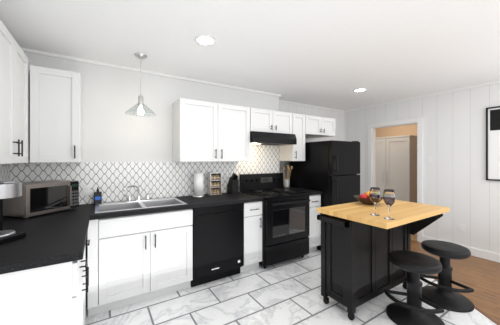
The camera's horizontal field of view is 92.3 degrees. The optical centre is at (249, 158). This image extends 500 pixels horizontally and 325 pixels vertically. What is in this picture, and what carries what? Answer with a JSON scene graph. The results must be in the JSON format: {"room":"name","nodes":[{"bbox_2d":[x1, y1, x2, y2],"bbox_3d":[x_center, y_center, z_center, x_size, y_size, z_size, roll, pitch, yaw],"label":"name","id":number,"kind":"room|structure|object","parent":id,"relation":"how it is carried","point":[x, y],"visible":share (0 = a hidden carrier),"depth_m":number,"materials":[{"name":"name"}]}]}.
{"room":"kitchen","nodes":[
{"label":"kitchen","id":0,"kind":"room"},
{"bbox_2d":[24,52,344,288],"bbox_3d":[-0.112,0.168,3.792,5.470,2.440,0.380,0,0,-32],"label":"wall","id":1,"kind":"structure","parent":0,"point":[112,131],"depth_m":2.81,"materials":[{"name":"paint"}]},
{"bbox_2d":[0,164,11,180],"bbox_3d":[-1.816,0.255,1.560,0.010,0.444,1.560,0,0,-32],"label":"backsplash","id":2,"kind":"structure","parent":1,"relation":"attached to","point":[5,169],"depth_m":2.13,"materials":[{"name":"tile"}]},
{"bbox_2d":[30,65,81,162],"bbox_3d":[-1.823,-0.390,2.282,0.356,0.845,0.362,0,0,-32],"label":"upper cabinet","id":3,"kind":"object","parent":1,"relation":"attached to","point":[55,115],"visible":1,"depth_m":2.16,"materials":[{"name":"white wood"}]},
{"bbox_2d":[83,184,90,195],"bbox_3d":[-1.728,0.328,2.539,0.072,0.114,0.009,0,0,-32],"label":"outlet","id":4,"kind":"object","parent":1,"relation":"attached to","point":[86,189],"visible":1,"depth_m":2.54,"materials":[{"name":"white plastic"}]},
{"bbox_2d":[12,145,279,204],"bbox_3d":[-0.881,0.052,3.079,3.207,0.849,0.009,0,0,-32],"label":"backsplash","id":5,"kind":"structure","parent":1,"relation":"attached to","point":[111,181],"depth_m":2.84,"materials":[{"name":"tile"}]},
{"bbox_2d":[20,47,280,96],"bbox_3d":[-0.854,-1.037,3.089,3.205,0.030,0.025,0,0,-32],"label":"crown molding","id":6,"kind":"structure","parent":1,"relation":"attached to","point":[27,50],"depth_m":2.77,"materials":[{"name":"white wood"}]},
{"bbox_2d":[173,98,249,161],"bbox_3d":[-0.477,-0.335,3.123,0.948,0.735,0.362,0,0,-32],"label":"upper cabinet","id":7,"kind":"object","parent":1,"relation":"attached to","point":[204,131],"visible":1,"depth_m":2.96,"materials":[{"name":"white wood"}]},
{"bbox_2d":[250,108,292,133],"bbox_3d":[0.252,-0.539,3.578,0.757,0.325,0.362,0,0,-32],"label":"upper cabinet","id":8,"kind":"object","parent":1,"relation":"attached to","point":[265,120],"visible":0.81,"depth_m":3.43,"materials":[{"name":"white wood"}]},
{"bbox_2d":[250,131,296,145],"bbox_3d":[0.266,-0.292,3.554,0.756,0.160,0.417,0,0,-32],"label":"range hood","id":9,"kind":"object","parent":1,"relation":"attached to","point":[267,138],"visible":0.9,"depth_m":3.36,"materials":[{"name":"black metal"}]},
{"bbox_2d":[280,161,283,178],"bbox_3d":[0.469,0.255,4.254,0.317,0.444,0.009,0,0,-32],"label":"backsplash","id":10,"kind":"structure","parent":1,"relation":"attached to","point":[281,162],"depth_m":4.32,"materials":[{"name":"tile"}]},
{"bbox_2d":[279,113,304,160],"bbox_3d":[0.614,-0.335,3.970,0.262,0.735,0.642,0,0,-32],"label":"upper cabinet","id":11,"kind":"object","parent":1,"relation":"attached to","point":[296,152],"visible":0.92,"depth_m":3.74,"materials":[{"name":"white wood"}]},
{"bbox_2d":[279,100,344,111],"bbox_3d":[1.188,-1.037,4.695,2.010,0.030,0.025,0,0,-32],"label":"crown molding","id":12,"kind":"structure","parent":1,"relation":"attached to","point":[283,101],"depth_m":4.67,"materials":[{"name":"white wood"}]},
{"bbox_2d":[305,115,334,138],"bbox_3d":[1.034,-0.549,4.232,0.720,0.305,0.642,0,0,-32],"label":"upper cabinet","id":13,"kind":"object","parent":1,"relation":"attached to","point":[317,127],"visible":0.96,"depth_m":3.99,"materials":[{"name":"white wood"}]},
{"bbox_2d":[0,0,499,110],"bbox_3d":[1.187,-1.102,1.714,5.470,0.100,5.280,0,0,-32],"label":"ceiling","id":14,"kind":"structure","parent":0,"point":[333,54],"depth_m":2.13,"materials":[{"name":"paint"}]},
{"bbox_2d":[125,53,154,116],"bbox_3d":[-1.105,-0.748,2.429,0.290,0.607,0.290,0,0,-32],"label":"pendant light","id":15,"kind":"object","parent":14,"relation":"hanging from","point":[140,103],"visible":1,"depth_m":2.41,"materials":[{"name":"silver metal"}]},
{"bbox_2d":[194,35,215,45],"bbox_3d":[-0.395,-1.048,2.123,0.190,0.007,0.190,0,0,-32],"label":"recessed light","id":16,"kind":"object","parent":14,"relation":"in","point":[205,40],"visible":1,"depth_m":2.12,"materials":[{"name":"white plastic"}]},
{"bbox_2d":[353,88,366,91],"bbox_3d":[1.676,-1.048,3.659,0.190,0.007,0.190,0,0,-32],"label":"recessed light","id":17,"kind":"object","parent":14,"relation":"in","point":[360,90],"visible":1,"depth_m":3.66,"materials":[{"name":"white"}]},
{"bbox_2d":[85,249,496,324],"bbox_3d":[1.144,1.413,1.688,5.370,0.050,5.280,0,0,-32],"label":"floor","id":18,"kind":"structure","parent":0,"point":[287,292],"depth_m":2.26,"materials":[{"name":"tile"}]},
{"bbox_2d":[0,238,87,324],"bbox_3d":[-1.377,0.954,1.432,0.617,0.868,0.839,0,0,-32],"label":"base cabinet","id":19,"kind":"object","parent":18,"relation":"on","point":[55,294],"depth_m":1.18,"materials":[{"name":"white wood"}]},
{"bbox_2d":[0,215,95,273],"bbox_3d":[-1.372,0.498,1.465,0.660,0.041,0.930,0,0,-32],"label":"countertop","id":20,"kind":"structure","parent":19,"relation":"on","point":[54,238],"depth_m":1.36,"materials":[{"name":"black stone"}]},
{"bbox_2d":[0,181,25,244],"bbox_3d":[-1.532,0.304,1.407,0.350,0.345,0.180,0,0,8],"label":"coffee maker","id":21,"kind":"object","parent":20,"relation":"on","point":[10,189],"visible":1,"depth_m":1.39,"materials":[{"name":"black"}]},
{"bbox_2d":[88,239,89,285],"bbox_3d":[-1.773,0.954,2.066,0.617,0.868,0.779,0,0,-32],"label":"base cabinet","id":22,"kind":"object","parent":18,"relation":"on","point":[89,239],"depth_m":1.65,"materials":[{"name":"white wood"}]},
{"bbox_2d":[88,209,192,316],"bbox_3d":[-1.146,0.954,2.534,0.922,0.868,0.652,0,0,-32],"label":"base cabinet","id":23,"kind":"object","parent":18,"relation":"on","point":[132,259],"visible":0.9,"depth_m":2.26,"materials":[{"name":"white wood"}]},
{"bbox_2d":[3,192,263,222],"bbox_3d":[-1.034,0.498,2.607,2.443,0.041,0.647,0,0,-32],"label":"countertop","id":24,"kind":"structure","parent":23,"relation":"on","point":[192,202],"depth_m":2.42,"materials":[{"name":"black stone"}]},
{"bbox_2d":[3,180,78,217],"bbox_3d":[-1.840,0.342,2.139,0.342,0.270,0.430,0,0,18],"label":"microwave","id":25,"kind":"object","parent":24,"relation":"on","point":[41,197],"visible":1,"depth_m":2.02,"materials":[{"name":"silver metal"}]},
{"bbox_2d":[94,187,101,204],"bbox_3d":[-1.607,0.388,2.534,0.070,0.179,0.080,0,0,-32],"label":"soap dispenser","id":26,"kind":"object","parent":24,"relation":"on","point":[97,196],"visible":0.92,"depth_m":2.51,"materials":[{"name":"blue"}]},
{"bbox_2d":[123,185,152,201],"bbox_3d":[-1.232,0.376,2.655,0.319,0.188,0.177,0,0,-32],"label":"faucet","id":27,"kind":"object","parent":24,"relation":"on","point":[137,199],"visible":1,"depth_m":2.68,"materials":[{"name":"silver metal"}]},
{"bbox_2d":[95,197,186,213],"bbox_3d":[-1.147,0.559,2.535,0.820,0.176,0.525,0,0,-32],"label":"sink","id":28,"kind":"object","parent":24,"relation":"in","point":[126,205],"visible":0.46,"depth_m":2.59,"materials":[{"name":"silver metal"}]},
{"bbox_2d":[193,169,203,196],"bbox_3d":[-0.658,0.301,3.073,0.150,0.351,0.150,0,0,-32],"label":"paper towel holder","id":29,"kind":"object","parent":24,"relation":"on","point":[198,184],"visible":1,"depth_m":3.02,"materials":[{"name":"white paper"}]},
{"bbox_2d":[208,172,221,195],"bbox_3d":[-0.474,0.328,3.212,0.160,0.299,0.100,0,0,-32],"label":"spice rack","id":30,"kind":"object","parent":24,"relation":"on","point":[214,187],"visible":1,"depth_m":3.20,"materials":[{"name":"wood"}]},
{"bbox_2d":[227,173,238,193],"bbox_3d":[-0.230,0.332,3.312,0.100,0.290,0.189,0,0,-32],"label":"knife block","id":31,"kind":"object","parent":24,"relation":"on","point":[233,185],"visible":1,"depth_m":3.26,"materials":[{"name":"black wood"}]},
{"bbox_2d":[191,203,243,286],"bbox_3d":[-0.486,0.955,2.933,0.606,0.866,0.620,0,0,-32],"label":"dishwasher","id":32,"kind":"object","parent":18,"relation":"on","point":[218,242],"visible":0.83,"depth_m":2.67,"materials":[{"name":"black metal"}]},
{"bbox_2d":[240,201,261,272],"bbox_3d":[-0.113,0.954,3.179,0.272,0.868,0.652,0,0,-32],"label":"base cabinet","id":33,"kind":"object","parent":18,"relation":"on","point":[252,235],"visible":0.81,"depth_m":2.94,"materials":[{"name":"white wood"}]},
{"bbox_2d":[240,173,309,268],"bbox_3d":[0.360,0.805,3.401,0.757,1.165,0.723,0,0,-32],"label":"range","id":34,"kind":"object","parent":18,"relation":"on","point":[285,224],"visible":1,"depth_m":3.17,"materials":[{"name":"black metal"}]},
{"bbox_2d":[308,194,320,252],"bbox_3d":[0.703,0.954,3.854,0.290,0.868,0.932,0,0,-32],"label":"base cabinet","id":35,"kind":"object","parent":18,"relation":"on","point":[315,230],"visible":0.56,"depth_m":3.51,"materials":[{"name":"white wood"}]},
{"bbox_2d":[283,187,321,195],"bbox_3d":[0.702,0.498,3.860,0.295,0.041,0.922,0,0,-32],"label":"countertop","id":36,"kind":"structure","parent":35,"relation":"on","point":[311,192],"depth_m":3.64,"materials":[{"name":"black stone"}]},
{"bbox_2d":[282,164,292,186],"bbox_3d":[0.631,0.283,4.069,0.187,0.388,0.121,0,0,-32],"label":"utensil crock","id":37,"kind":"object","parent":36,"relation":"on","point":[285,182],"visible":1,"depth_m":4.04,"materials":[{"name":"white"}]},
{"bbox_2d":[290,140,359,250],"bbox_3d":[1.234,0.553,3.959,0.670,1.670,0.963,0,0,-32],"label":"fridge","id":38,"kind":"object","parent":18,"relation":"on","point":[330,169],"visible":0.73,"depth_m":3.62,"materials":[{"name":"black metal"}]},
{"bbox_2d":[317,199,449,319],"bbox_3d":[1.270,0.925,2.288,1.100,0.924,0.665,0,0,-32],"label":"island cart","id":39,"kind":"object","parent":18,"relation":"on","point":[359,243],"visible":0.9,"depth_m":2.19,"materials":[{"name":"black wood"}]},
{"bbox_2d":[354,191,382,204],"bbox_3d":[1.219,0.396,2.465,0.280,0.132,0.280,0,0,-32],"label":"fruit bowl","id":40,"kind":"object","parent":39,"relation":"on","point":[364,198],"visible":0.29,"depth_m":2.42,"materials":[{"name":"brown wood"}]},
{"bbox_2d":[369,187,380,215],"bbox_3d":[1.035,0.349,1.985,0.086,0.225,0.086,0,0,-32],"label":"wine glass","id":41,"kind":"object","parent":39,"relation":"on","point":[375,195],"visible":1,"depth_m":1.96,"materials":[{"name":"white"}]},
{"bbox_2d":[383,189,395,219],"bbox_3d":[1.079,0.349,1.859,0.086,0.225,0.086,0,0,-32],"label":"wine glass","id":42,"kind":"object","parent":39,"relation":"on","point":[389,197],"visible":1,"depth_m":1.83,"materials":[{"name":"white"}]},
{"bbox_2d":[384,250,444,324],"bbox_3d":[1.425,1.123,2.077,0.450,0.529,0.447,0,0,-32],"label":"bar stool","id":43,"kind":"object","parent":18,"relation":"on","point":[412,310],"visible":1,"depth_m":2.04,"materials":[{"name":"black metal"}]},
{"bbox_2d":[420,240,473,312],"bbox_3d":[1.928,1.123,2.367,0.450,0.529,0.447,0,0,-32],"label":"bar stool","id":44,"kind":"object","parent":18,"relation":"on","point":[443,294],"visible":0.92,"depth_m":2.31,"materials":[{"name":"black"}]},
{"bbox_2d":[376,124,416,137],"bbox_3d":[3.846,0.168,5.451,0.100,2.440,3.400,0,0,-32],"label":"wall","id":45,"kind":"structure","parent":0,"point":[411,129],"depth_m":5.80,"materials":[{"name":"beige paint"}]},
{"bbox_2d":[411,233,416,240],"bbox_3d":[3.188,1.413,5.040,1.450,0.050,3.400,0,0,-32],"label":"floor","id":46,"kind":"structure","parent":0,"point":[413,237],"depth_m":4.24,"materials":[{"name":"brown wood"}]},
{"bbox_2d":[376,135,416,202],"bbox_3d":[3.317,0.443,5.581,0.650,1.890,1.000,0,0,-32],"label":"wardrobe","id":47,"kind":"object","parent":46,"relation":"on","point":[396,163],"visible":0.54,"depth_m":5.21,"materials":[{"name":"white wood"}]},
{"bbox_2d":[345,83,499,253],"bbox_3d":[3.464,0.168,3.137,0.100,2.440,5.080,0,0,-32],"label":"wall","id":48,"kind":"structure","parent":0,"point":[454,173],"depth_m":3.63,"materials":[{"name":"white paint"}]},
{"bbox_2d":[368,117,422,241],"bbox_3d":[2.655,0.348,4.413,0.120,2.080,0.948,0,0,-32],"label":"door frame","id":49,"kind":"structure","parent":48,"relation":"attached to","point":[372,153],"depth_m":4.24,"materials":[{"name":"white wood"}]},
{"bbox_2d":[345,80,499,111],"bbox_3d":[3.410,-1.037,3.104,0.025,0.030,5.080,0,0,-32],"label":"crown molding","id":50,"kind":"structure","parent":48,"relation":"attached to","point":[494,82],"depth_m":3.86,"materials":[{"name":"white wood"}]},
{"bbox_2d":[423,236,499,262],"bbox_3d":[3.415,1.333,3.107,0.015,0.110,5.080,0,0,-32],"label":"baseboard","id":51,"kind":"structure","parent":48,"relation":"attached to","point":[491,256],"depth_m":3.36,"materials":[{"name":"white wood"}]},
{"bbox_2d":[486,106,499,180],"bbox_3d":[3.471,-0.207,3.000,0.030,1.000,0.760,0,0,-32],"label":"framed picture","id":52,"kind":"object","parent":48,"relation":"attached to","point":[492,143],"visible":0.97,"depth_m":3.26,"materials":[{"name":"black"}]},
{"bbox_2d":[411,240,499,322],"bbox_3d":[2.097,1.413,1.954,3.472,0.050,4.722,0,0,-32],"label":"floor","id":53,"kind":"structure","parent":0,"point":[480,276],"depth_m":2.76,"materials":[{"name":"brown wood"}]},
{"bbox_2d":[431,275,499,324],"bbox_3d":[2.082,1.411,1.965,0.033,0.053,5.929,0,0,4],"label":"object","id":54,"kind":"structure","parent":0,"point":[486,315],"depth_m":2.13,"materials":[{"name":"brown wood"}]},
{"bbox_3d":[-1.016,0.168,0.173,0.100,2.440,4.800,0,0,-32],"label":"wall","id":55,"kind":"structure","parent":0,"visible":0},
{"bbox_2d":[0,20,3,163],"bbox_3d":[-1.464,-0.414,1.176,0.197,0.896,0.538,0,0,-32],"label":"upper cabinet","id":56,"kind":"object","parent":55,"relation":"attached to","point":[1,23],"depth_m":1.53,"materials":[{"name":"white wood"}]},
{"bbox_2d":[4,25,29,163],"bbox_3d":[-1.761,-0.414,1.650,0.197,0.896,0.830,0,0,-32],"label":"upper cabinet","id":57,"kind":"object","parent":55,"relation":"attached to","point":[14,105],"depth_m":1.74,"materials":[{"name":"white wood"}]}
]}

